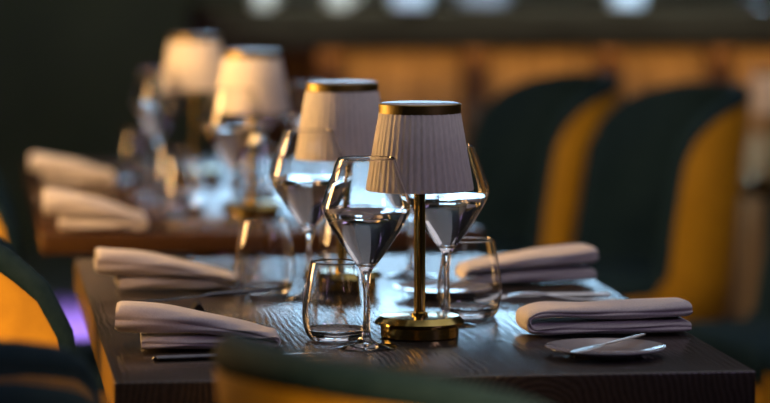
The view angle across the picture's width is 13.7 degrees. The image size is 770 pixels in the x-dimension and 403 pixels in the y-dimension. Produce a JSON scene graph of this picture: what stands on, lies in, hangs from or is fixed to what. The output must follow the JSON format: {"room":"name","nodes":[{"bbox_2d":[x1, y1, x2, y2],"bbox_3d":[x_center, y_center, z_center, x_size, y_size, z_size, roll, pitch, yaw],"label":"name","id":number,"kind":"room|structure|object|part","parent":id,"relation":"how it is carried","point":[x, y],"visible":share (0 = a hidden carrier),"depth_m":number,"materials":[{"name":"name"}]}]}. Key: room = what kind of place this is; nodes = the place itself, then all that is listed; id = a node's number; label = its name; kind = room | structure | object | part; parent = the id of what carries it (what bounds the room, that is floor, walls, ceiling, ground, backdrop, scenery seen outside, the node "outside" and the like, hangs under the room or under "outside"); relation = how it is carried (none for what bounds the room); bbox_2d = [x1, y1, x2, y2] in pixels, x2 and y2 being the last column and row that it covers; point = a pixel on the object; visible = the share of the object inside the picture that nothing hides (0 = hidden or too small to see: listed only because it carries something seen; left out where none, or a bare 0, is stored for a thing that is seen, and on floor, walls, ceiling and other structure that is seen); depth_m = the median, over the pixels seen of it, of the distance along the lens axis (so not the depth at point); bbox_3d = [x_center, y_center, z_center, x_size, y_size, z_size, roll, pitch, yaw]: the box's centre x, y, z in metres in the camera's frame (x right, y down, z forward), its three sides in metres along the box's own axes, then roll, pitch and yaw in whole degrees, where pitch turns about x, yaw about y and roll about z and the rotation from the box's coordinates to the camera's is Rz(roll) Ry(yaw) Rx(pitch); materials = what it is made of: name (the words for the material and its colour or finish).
{"room":"restaurant dining room","nodes":[
{"label":"restaurant dining room","id":0,"kind":"room"},
{"bbox_2d":[0,0,250,245],"bbox_3d":[0.588,-1.398,12.787,6.700,3.100,0.150,-1,5,-7],"label":"wall","id":1,"kind":"structure","parent":0,"point":[69,69],"depth_m":12.56,"materials":[{"name":"black paint"}]},
{"bbox_2d":[21,246,746,338],"bbox_3d":[1.583,0.858,5.344,6.700,0.100,15.200,-1,5,-7],"label":"floor","id":2,"kind":"structure","parent":0,"point":[58,270],"depth_m":11.54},
{"bbox_2d":[0,237,76,353],"bbox_3d":[-0.467,0.437,4.459,0.535,0.898,0.502,-1,5,-12],"label":"barrel chair","id":3,"kind":"object","parent":2,"relation":"on","point":[30,310],"visible":0.62,"depth_m":4.18,"materials":[{"name":"fabric"}]},
{"bbox_2d":[0,340,100,396],"bbox_3d":[-0.535,0.550,3.265,0.502,0.881,0.535,-1,5,-7],"label":"barrel chair","id":4,"kind":"object","parent":2,"relation":"on","point":[17,357],"visible":0.59,"depth_m":3.06,"materials":[{"name":"fabric"}]},
{"bbox_2d":[0,375,104,402],"bbox_3d":[-0.465,0.576,2.690,0.502,0.929,0.535,-1,5,-7],"label":"barrel chair","id":5,"kind":"object","parent":2,"relation":"on","point":[13,388],"visible":1,"depth_m":2.47,"materials":[{"name":"fabric"}]},
{"bbox_2d":[0,177,107,402],"bbox_3d":[-0.695,0.306,5.959,0.535,0.898,0.502,-1,5,-7],"label":"barrel chair","id":6,"kind":"object","parent":2,"relation":"on","point":[8,225],"visible":0.07,"depth_m":5.73,"materials":[{"name":"fabric"}]},
{"bbox_2d":[75,339,99,374],"bbox_3d":[-0.615,0.318,5.971,0.375,0.082,0.370,-1,5,-7],"label":"seat cushion","id":7,"kind":"object","parent":6,"relation":"on","point":[84,350],"depth_m":5.92,"materials":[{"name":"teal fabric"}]},
{"bbox_2d":[23,158,482,257],"bbox_3d":[-0.313,0.351,6.264,0.747,0.750,1.705,-1,5,-7],"label":"dining table","id":8,"kind":"object","parent":2,"relation":"on","point":[197,236],"visible":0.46,"depth_m":5.45,"materials":[{"name":"brown wood"}]},
{"bbox_2d":[29,152,114,182],"bbox_3d":[-0.626,-0.068,6.409,0.170,0.058,0.123,-1,5,-6],"label":"napkin","id":9,"kind":"object","parent":8,"relation":"on","point":[54,168],"visible":1,"depth_m":6.36,"materials":[{"name":"fabric"}]},
{"bbox_2d":[42,188,147,230],"bbox_3d":[-0.491,0.012,5.422,0.177,0.069,0.123,-1,5,-6],"label":"napkin","id":10,"kind":"object","parent":8,"relation":"on","point":[77,211],"visible":0.98,"depth_m":5.37,"materials":[{"name":"fabric"}]},
{"bbox_2d":[53,215,177,223],"bbox_3d":[-0.455,0.030,5.402,0.212,0.012,0.019,-1,5,-12],"label":"knife","id":11,"kind":"object","parent":8,"relation":"on","point":[162,217],"visible":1,"depth_m":5.41,"materials":[{"name":"metal"}]},
{"bbox_2d":[118,229,132,232],"bbox_3d":[-0.438,0.043,5.398,0.024,0.015,0.044,-1,5,-7],"label":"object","id":12,"kind":"object","parent":8,"relation":"on","point":[120,230],"visible":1,"depth_m":5.38,"materials":[{"name":"black metal"}]},
{"bbox_2d":[113,127,152,179],"bbox_3d":[-0.510,-0.098,6.505,0.086,0.103,0.086,-2,5,-19],"label":"water tumbler","id":13,"kind":"object","parent":8,"relation":"on","point":[133,147],"visible":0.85,"depth_m":6.47,"materials":[{"name":"clear glass"}]},
{"bbox_2d":[130,67,184,187],"bbox_3d":[-0.448,-0.146,6.306,0.110,0.234,0.110,-3,6,-28],"label":"wine glass","id":14,"kind":"object","parent":8,"relation":"on","point":[157,96],"visible":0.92,"depth_m":6.26,"materials":[{"name":"clear glass"}]},
{"bbox_2d":[148,146,189,202],"bbox_3d":[-0.400,-0.051,5.967,0.086,0.103,0.086,-2,5,-19],"label":"water tumbler","id":15,"kind":"object","parent":8,"relation":"on","point":[159,153],"visible":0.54,"depth_m":5.94,"materials":[{"name":"clear glass"}]},
{"bbox_2d":[159,156,207,216],"bbox_3d":[-0.358,-0.027,5.691,0.086,0.103,0.086,-2,5,-19],"label":"water tumbler","id":16,"kind":"object","parent":8,"relation":"on","point":[183,192],"visible":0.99,"depth_m":5.66,"materials":[{"name":"clear glass"}]},
{"bbox_2d":[164,34,222,182],"bbox_3d":[-0.382,-0.186,6.413,0.136,0.295,0.136,-1,5,-13],"label":"table lamp","id":17,"kind":"object","parent":8,"relation":"on","point":[196,59],"visible":0.66,"depth_m":6.36,"materials":[{"name":"beige fabric"}]},
{"bbox_3d":[-0.382,-0.273,6.405,0.136,0.098,0.136,-1,5,-13],"label":"lamp shade","id":18,"kind":"part","parent":17,"relation":"part of","materials":[{"name":"fabric"}]},
{"bbox_2d":[170,34,216,35],"bbox_3d":[-0.382,-0.331,6.400,0.098,0.005,0.098,-1,5,-13],"label":"diffuser","id":19,"kind":"object","parent":17,"relation":"attached to","point":[173,34],"depth_m":6.38,"materials":[{"name":"white plastic"}]},
{"bbox_2d":[201,88,264,225],"bbox_3d":[-0.262,-0.078,5.527,0.110,0.234,0.110,3,6,27],"label":"wine glass","id":20,"kind":"object","parent":8,"relation":"on","point":[233,121],"visible":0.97,"depth_m":5.49,"materials":[{"name":"clear glass"}]},
{"bbox_2d":[217,49,289,218],"bbox_3d":[-0.235,-0.119,5.648,0.136,0.295,0.136,5,7,42],"label":"table lamp","id":21,"kind":"object","parent":8,"relation":"on","point":[261,70],"visible":0.84,"depth_m":5.60,"materials":[{"name":"beige fabric"}]},
{"bbox_2d":[224,49,278,51],"bbox_3d":[-0.235,-0.264,5.636,0.098,0.005,0.098,5,7,42],"label":"diffuser","id":22,"kind":"object","parent":21,"relation":"attached to","point":[231,50],"depth_m":5.62,"materials":[{"name":"white plastic"}]},
{"bbox_3d":[-0.235,-0.206,5.641,0.136,0.098,0.136,5,7,42],"label":"lamp shade","id":23,"kind":"part","parent":21,"relation":"part of","materials":[{"name":"fabric"}]},
{"bbox_2d":[236,141,276,197],"bbox_3d":[-0.244,-0.061,6.087,0.086,0.103,0.086,-2,5,-19],"label":"water tumbler","id":24,"kind":"object","parent":8,"relation":"on","point":[265,150],"visible":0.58,"depth_m":6.05,"materials":[{"name":"clear glass"}]},
{"bbox_2d":[257,114,276,140],"bbox_3d":[-0.252,-0.154,6.392,0.110,0.234,0.110,-2,5,-23],"label":"wine glass","id":25,"kind":"object","parent":8,"relation":"on","point":[268,118],"visible":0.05,"depth_m":6.37,"materials":[{"name":"clear glass"}]},
{"bbox_2d":[278,81,307,210],"bbox_3d":[-0.137,-0.099,5.764,0.110,0.234,0.110,-3,6,-28],"label":"wine glass","id":26,"kind":"object","parent":8,"relation":"on","point":[296,90],"visible":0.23,"depth_m":5.72,"materials":[{"name":"clear glass"}]},
{"bbox_2d":[212,333,539,402],"bbox_3d":[0.114,0.565,3.016,0.535,0.894,0.502,-3,6,-33],"label":"barrel chair","id":27,"kind":"object","parent":2,"relation":"on","point":[248,369],"visible":1,"depth_m":2.78,"materials":[{"name":"green fabric"}]},
{"bbox_2d":[74,253,755,402],"bbox_3d":[-0.025,0.516,4.372,0.745,0.750,1.345,-1,5,-7],"label":"dining table","id":28,"kind":"object","parent":2,"relation":"on","point":[496,352],"visible":0.44,"depth_m":3.87,"materials":[{"name":"brown wood"}]},
{"bbox_2d":[94,247,236,288],"bbox_3d":[-0.312,0.095,4.551,0.201,0.057,0.103,-1,5,-6],"label":"napkin","id":29,"kind":"object","parent":28,"relation":"on","point":[131,269],"visible":1,"depth_m":4.51,"materials":[{"name":"fabric"}]},
{"bbox_2d":[115,301,280,348],"bbox_3d":[-0.230,0.150,3.913,0.202,0.057,0.089,0,5,-6],"label":"napkin","id":30,"kind":"object","parent":28,"relation":"on","point":[159,325],"visible":0.92,"depth_m":3.88,"materials":[{"name":"fabric"}]},
{"bbox_2d":[190,300,205,311],"bbox_3d":[-0.250,0.142,4.267,0.024,0.015,0.044,-1,5,-7],"label":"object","id":31,"kind":"object","parent":28,"relation":"on","point":[196,305],"visible":0.64,"depth_m":4.25,"materials":[{"name":"black metal"}]},
{"bbox_2d":[141,287,270,301],"bbox_3d":[-0.254,0.126,4.305,0.212,0.014,0.019,-2,5,-22],"label":"knife","id":32,"kind":"object","parent":28,"relation":"on","point":[257,289],"visible":0.84,"depth_m":4.31,"materials":[{"name":"metal"}]},
{"bbox_2d":[152,352,326,360],"bbox_3d":[-0.173,0.184,3.826,0.212,0.007,0.019,-1,5,-13],"label":"knife","id":33,"kind":"object","parent":28,"relation":"on","point":[176,357],"visible":0.51,"depth_m":3.81,"materials":[{"name":"metal"}]},
{"bbox_2d":[235,218,295,294],"bbox_3d":[-0.169,0.077,4.500,0.086,0.103,0.086,-2,5,-19],"label":"water tumbler","id":34,"kind":"object","parent":28,"relation":"on","point":[265,256],"visible":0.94,"depth_m":4.47,"materials":[{"name":"clear glass"}]},
{"bbox_2d":[269,129,343,300],"bbox_3d":[-0.105,0.018,4.427,0.110,0.234,0.110,-3,6,-28],"label":"wine glass","id":35,"kind":"object","parent":28,"relation":"on","point":[303,163],"visible":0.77,"depth_m":4.38,"materials":[{"name":"clear glass"}]},
{"bbox_2d":[319,216,350,258],"bbox_3d":[-0.055,0.056,4.746,0.086,0.103,0.086,-2,5,-19],"label":"water tumbler","id":36,"kind":"object","parent":28,"relation":"on","point":[328,239],"visible":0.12,"depth_m":4.72,"materials":[{"name":"clear glass"}]},
{"bbox_2d":[302,259,370,341],"bbox_3d":[-0.061,0.123,4.002,0.086,0.098,0.086,-1,5,-7],"label":"water tumbler","id":37,"kind":"object","parent":28,"relation":"on","point":[332,305],"visible":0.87,"depth_m":3.97,"materials":[{"name":"clear glass"}]},
{"bbox_2d":[299,80,381,290],"bbox_3d":[-0.061,-0.022,4.537,0.136,0.295,0.136,-2,5,-25],"label":"table lamp","id":38,"kind":"object","parent":28,"relation":"on","point":[350,108],"visible":0.59,"depth_m":4.48,"materials":[{"name":"beige fabric"}]},
{"bbox_3d":[-0.061,-0.109,4.530,0.136,0.098,0.136,-2,5,-25],"label":"lamp shade","id":39,"kind":"part","parent":38,"relation":"part of","materials":[{"name":"fabric"}]},
{"bbox_2d":[307,80,375,83],"bbox_3d":[-0.061,-0.167,4.525,0.098,0.005,0.098,-2,5,-25],"label":"diffuser","id":40,"kind":"object","parent":38,"relation":"attached to","point":[318,81],"depth_m":4.50,"materials":[{"name":"white plastic"}]},
{"bbox_2d":[321,156,410,351],"bbox_3d":[-0.023,0.063,3.912,0.110,0.234,0.110,-4,7,-40],"label":"wine glass","id":41,"kind":"object","parent":28,"relation":"on","point":[366,203],"visible":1,"depth_m":3.87,"materials":[{"name":"clear glass"}]},
{"bbox_2d":[385,208,435,278],"bbox_3d":[0.038,-0.006,4.702,0.110,0.234,0.110,-2,5,-23],"label":"wine glass","id":42,"kind":"object","parent":28,"relation":"on","point":[408,273],"visible":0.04,"depth_m":4.70,"materials":[{"name":"clear glass"}]},
{"bbox_2d":[394,281,437,298],"bbox_3d":[0.085,0.125,4.471,0.145,0.013,0.145,-1,5,-7],"label":"saucer","id":43,"kind":"object","parent":28,"relation":"on","point":[408,287],"visible":0.3,"depth_m":4.48,"materials":[{"name":"grey ceramic"}]},
{"bbox_2d":[425,285,436,289],"bbox_3d":[0.087,0.114,4.486,0.018,0.009,0.145,4,6,38],"label":"butter knife","id":44,"kind":"object","parent":43,"relation":"on","point":[431,286],"visible":0.15,"depth_m":4.45,"materials":[{"name":"metal"}]},
{"bbox_2d":[371,100,473,341],"bbox_3d":[0.043,0.023,4.012,0.136,0.295,0.136,-1,5,-7],"label":"table lamp","id":45,"kind":"object","parent":28,"relation":"on","point":[426,139],"visible":0.92,"depth_m":3.96,"materials":[{"name":"beige fabric"}]},
{"bbox_2d":[381,100,458,104],"bbox_3d":[0.043,-0.121,3.999,0.098,0.005,0.098,-1,5,-7],"label":"diffuser","id":46,"kind":"object","parent":45,"relation":"attached to","point":[413,102],"depth_m":4.00,"materials":[{"name":"white plastic"}]},
{"bbox_3d":[0.043,-0.063,4.004,0.136,0.098,0.136,-1,5,-7],"label":"lamp shade","id":47,"kind":"part","parent":45,"relation":"part of","materials":[{"name":"fabric"}]},
{"bbox_2d":[408,144,488,327],"bbox_3d":[0.080,0.043,4.137,0.110,0.234,0.110,3,6,27],"label":"wine glass","id":48,"kind":"object","parent":28,"relation":"on","point":[448,217],"visible":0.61,"depth_m":4.10,"materials":[{"name":"clear glass"}]},
{"bbox_2d":[437,236,501,318],"bbox_3d":[0.112,0.101,4.235,0.086,0.103,0.086,-2,5,-19],"label":"water tumbler","id":49,"kind":"object","parent":28,"relation":"on","point":[475,273],"visible":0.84,"depth_m":4.20,"materials":[{"name":"clear glass"}]},
{"bbox_2d":[498,243,598,282],"bbox_3d":[0.200,0.089,4.633,0.201,0.052,0.104,-1,5,-9],"label":"napkin","id":50,"kind":"object","parent":28,"relation":"on","point":[554,263],"visible":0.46,"depth_m":4.60,"materials":[{"name":"fabric"}]},
{"bbox_2d":[502,292,610,297],"bbox_3d":[0.208,0.130,4.445,0.212,0.007,0.019,0,5,-4],"label":"knife","id":51,"kind":"object","parent":28,"relation":"on","point":[565,294],"visible":0.54,"depth_m":4.44,"materials":[{"name":"metal"}]},
{"bbox_2d":[501,292,617,300],"bbox_3d":[0.222,0.131,4.390,0.198,0.014,0.022,-1,5,-9],"label":"fork","id":52,"kind":"object","parent":28,"relation":"on","point":[518,293],"visible":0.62,"depth_m":4.39,"materials":[{"name":"metal"}]},
{"bbox_2d":[516,297,692,334],"bbox_3d":[0.276,0.145,4.058,0.214,0.041,0.089,-1,5,-7],"label":"napkin","id":53,"kind":"object","parent":28,"relation":"on","point":[643,315],"visible":1,"depth_m":4.03,"materials":[{"name":"fabric"}]},
{"bbox_2d":[545,338,665,360],"bbox_3d":[0.265,0.180,3.845,0.145,0.013,0.145,-1,5,-7],"label":"saucer","id":54,"kind":"object","parent":28,"relation":"on","point":[631,349],"visible":0.95,"depth_m":3.86,"materials":[{"name":"grey ceramic"}]},
{"bbox_2d":[570,333,645,351],"bbox_3d":[0.267,0.170,3.847,0.018,0.010,0.145,5,7,43],"label":"butter knife","id":55,"kind":"object","parent":54,"relation":"on","point":[641,334],"visible":1,"depth_m":3.85,"materials":[{"name":"metal"}]},
{"bbox_2d":[189,1,769,319],"bbox_3d":[1.758,-0.157,10.649,4.760,1.000,0.890,-1,5,-7],"label":"wall","id":56,"kind":"structure","parent":2,"relation":"on","point":[466,56],"depth_m":10.08,"materials":[{"name":"brown wood"}]},
{"bbox_2d":[251,0,279,8],"bbox_3d":[-0.377,-0.635,9.972,0.084,0.070,0.070,-4,7,-42],"label":"cup","id":57,"kind":"object","parent":56,"relation":"on","point":[255,4],"visible":1,"depth_m":9.94,"materials":[{"name":"beige ceramic"}]},
{"bbox_3d":[-0.175,-0.044,10.086,0.080,0.873,0.079,-1,5,-7],"label":"post","id":58,"kind":"part","parent":56,"relation":"part of","materials":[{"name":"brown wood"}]},
{"bbox_2d":[324,0,358,8],"bbox_3d":[-0.142,-0.638,10.003,0.100,0.070,0.084,-5,7,-42],"label":"cup","id":59,"kind":"object","parent":56,"relation":"on","point":[329,4],"visible":1,"depth_m":9.96,"materials":[{"name":"beige ceramic"}]},
{"bbox_3d":[0.050,-0.050,10.145,0.400,0.873,0.019,-1,5,-7],"label":"panel","id":60,"kind":"part","parent":56,"relation":"part of","materials":[{"name":"brown wood"}]},
{"bbox_2d":[389,0,431,8],"bbox_3d":[0.079,-0.646,9.986,0.140,0.090,0.140,-1,5,-7],"label":"serving bowl","id":61,"kind":"object","parent":56,"relation":"on","point":[394,4],"visible":1,"depth_m":9.93,"materials":[{"name":"white ceramic"}]},
{"bbox_3d":[0.281,-0.050,10.146,0.080,0.873,0.079,-1,5,-7],"label":"post","id":62,"kind":"part","parent":56,"relation":"part of","materials":[{"name":"brown wood"}]},
{"bbox_2d":[189,1,769,49],"bbox_3d":[1.758,-0.593,10.611,4.760,0.125,0.890,-1,5,-7],"label":"countertop","id":63,"kind":"structure","parent":56,"relation":"on","point":[594,24],"depth_m":9.99,"materials":[{"name":"brown wood"}]},
{"bbox_2d":[450,0,511,6],"bbox_3d":[0.309,-0.666,10.268,0.210,0.080,0.210,-1,5,-7],"label":"serving bowl","id":64,"kind":"object","parent":56,"relation":"on","point":[457,3],"visible":1,"depth_m":10.19,"materials":[{"name":"grey ceramic"}]},
{"bbox_3d":[0.491,-0.054,10.203,0.370,0.873,0.019,-1,5,-7],"label":"panel","id":65,"kind":"part","parent":56,"relation":"part of","materials":[{"name":"brown wood"}]},
{"bbox_3d":[0.708,-0.054,10.201,0.080,0.873,0.079,-1,5,-7],"label":"post","id":66,"kind":"part","parent":56,"relation":"part of","materials":[{"name":"brown wood"}]},
{"bbox_2d":[608,0,645,7],"bbox_3d":[0.764,-0.657,10.106,0.124,0.090,0.124,-1,5,-7],"label":"serving bowl","id":67,"kind":"object","parent":56,"relation":"on","point":[612,3],"visible":1,"depth_m":10.06,"materials":[{"name":"white ceramic"}]},
{"bbox_3d":[0.882,-0.059,10.254,0.300,0.873,0.019,-1,5,-7],"label":"panel","id":68,"kind":"part","parent":56,"relation":"part of","materials":[{"name":"brown wood"}]},
{"bbox_3d":[1.065,-0.058,10.248,0.080,0.873,0.079,-1,5,-7],"label":"post","id":69,"kind":"part","parent":56,"relation":"part of","materials":[{"name":"brown wood"}]},
{"bbox_3d":[1.299,-0.064,10.308,0.420,0.873,0.019,-1,5,-7],"label":"panel","id":70,"kind":"part","parent":56,"relation":"part of","materials":[{"name":"brown wood"}]},
{"bbox_2d":[743,0,766,6],"bbox_3d":[1.183,-0.774,10.211,0.076,0.305,0.076,-1,5,-7],"label":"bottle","id":71,"kind":"object","parent":56,"relation":"on","point":[747,3],"visible":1,"depth_m":10.19,"materials":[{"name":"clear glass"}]},
{"bbox_2d":[384,72,620,254],"bbox_3d":[0.307,0.134,7.925,0.535,0.898,0.502,-2,5,-20],"label":"barrel chair","id":72,"kind":"object","parent":2,"relation":"on","point":[531,141],"visible":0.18,"depth_m":8.09,"materials":[{"name":"green fabric"}]},
{"bbox_2d":[273,0,769,2],"bbox_3d":[1.654,-0.373,12.434,4.300,1.120,0.400,-1,5,-7],"label":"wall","id":73,"kind":"structure","parent":2,"relation":"on","point":[280,1],"depth_m":12.05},
{"bbox_2d":[572,81,750,321],"bbox_3d":[0.571,0.177,7.427,0.535,0.898,0.502,-2,5,-20],"label":"barrel chair","id":74,"kind":"object","parent":2,"relation":"on","point":[660,192],"visible":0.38,"depth_m":7.34,"materials":[{"name":"green fabric"}]},
{"bbox_2d":[583,258,654,286],"bbox_3d":[0.496,0.193,7.401,0.375,0.082,0.370,-2,5,-20],"label":"seat cushion","id":75,"kind":"object","parent":74,"relation":"on","point":[609,271],"depth_m":7.33,"materials":[{"name":"teal fabric"}]},
{"bbox_2d":[686,219,769,402],"bbox_3d":[0.884,0.273,6.333,0.535,0.898,0.502,-2,5,-20],"label":"barrel chair","id":76,"kind":"object","parent":2,"relation":"on","point":[747,341],"visible":0.45,"depth_m":6.23,"materials":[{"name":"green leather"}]},
{"bbox_2d":[686,318,769,375],"bbox_3d":[0.809,0.289,6.306,0.375,0.082,0.370,-2,5,-20],"label":"seat cushion","id":77,"kind":"object","parent":76,"relation":"on","point":[747,341],"depth_m":6.21,"materials":[{"name":"teal fabric"}]},
{"bbox_3d":[0.814,0.357,6.314,0.345,0.053,0.330,-2,5,-20],"label":"seat","id":78,"kind":"part","parent":76,"relation":"part of","materials":[{"name":"fabric"}]},
{"bbox_2d":[739,184,769,255],"bbox_3d":[0.975,0.264,8.098,0.240,0.605,0.240,-1,5,-7],"label":"side table","id":79,"kind":"object","parent":2,"relation":"on","point":[747,190],"visible":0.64,"depth_m":8.06,"materials":[{"name":"brown wood"}]},
{"bbox_2d":[749,69,769,187],"bbox_3d":[0.975,-0.185,8.059,0.136,0.295,0.136,-1,5,-7],"label":"table lamp","id":80,"kind":"object","parent":79,"relation":"on","point":[760,81],"visible":0.87,"depth_m":8.01,"materials":[{"name":"beige fabric"}]},
{"bbox_3d":[0.975,-0.271,8.051,0.136,0.098,0.136,-1,5,-7],"label":"lamp shade","id":81,"kind":"part","parent":80,"relation":"part of","materials":[{"name":"fabric"}]}
]}

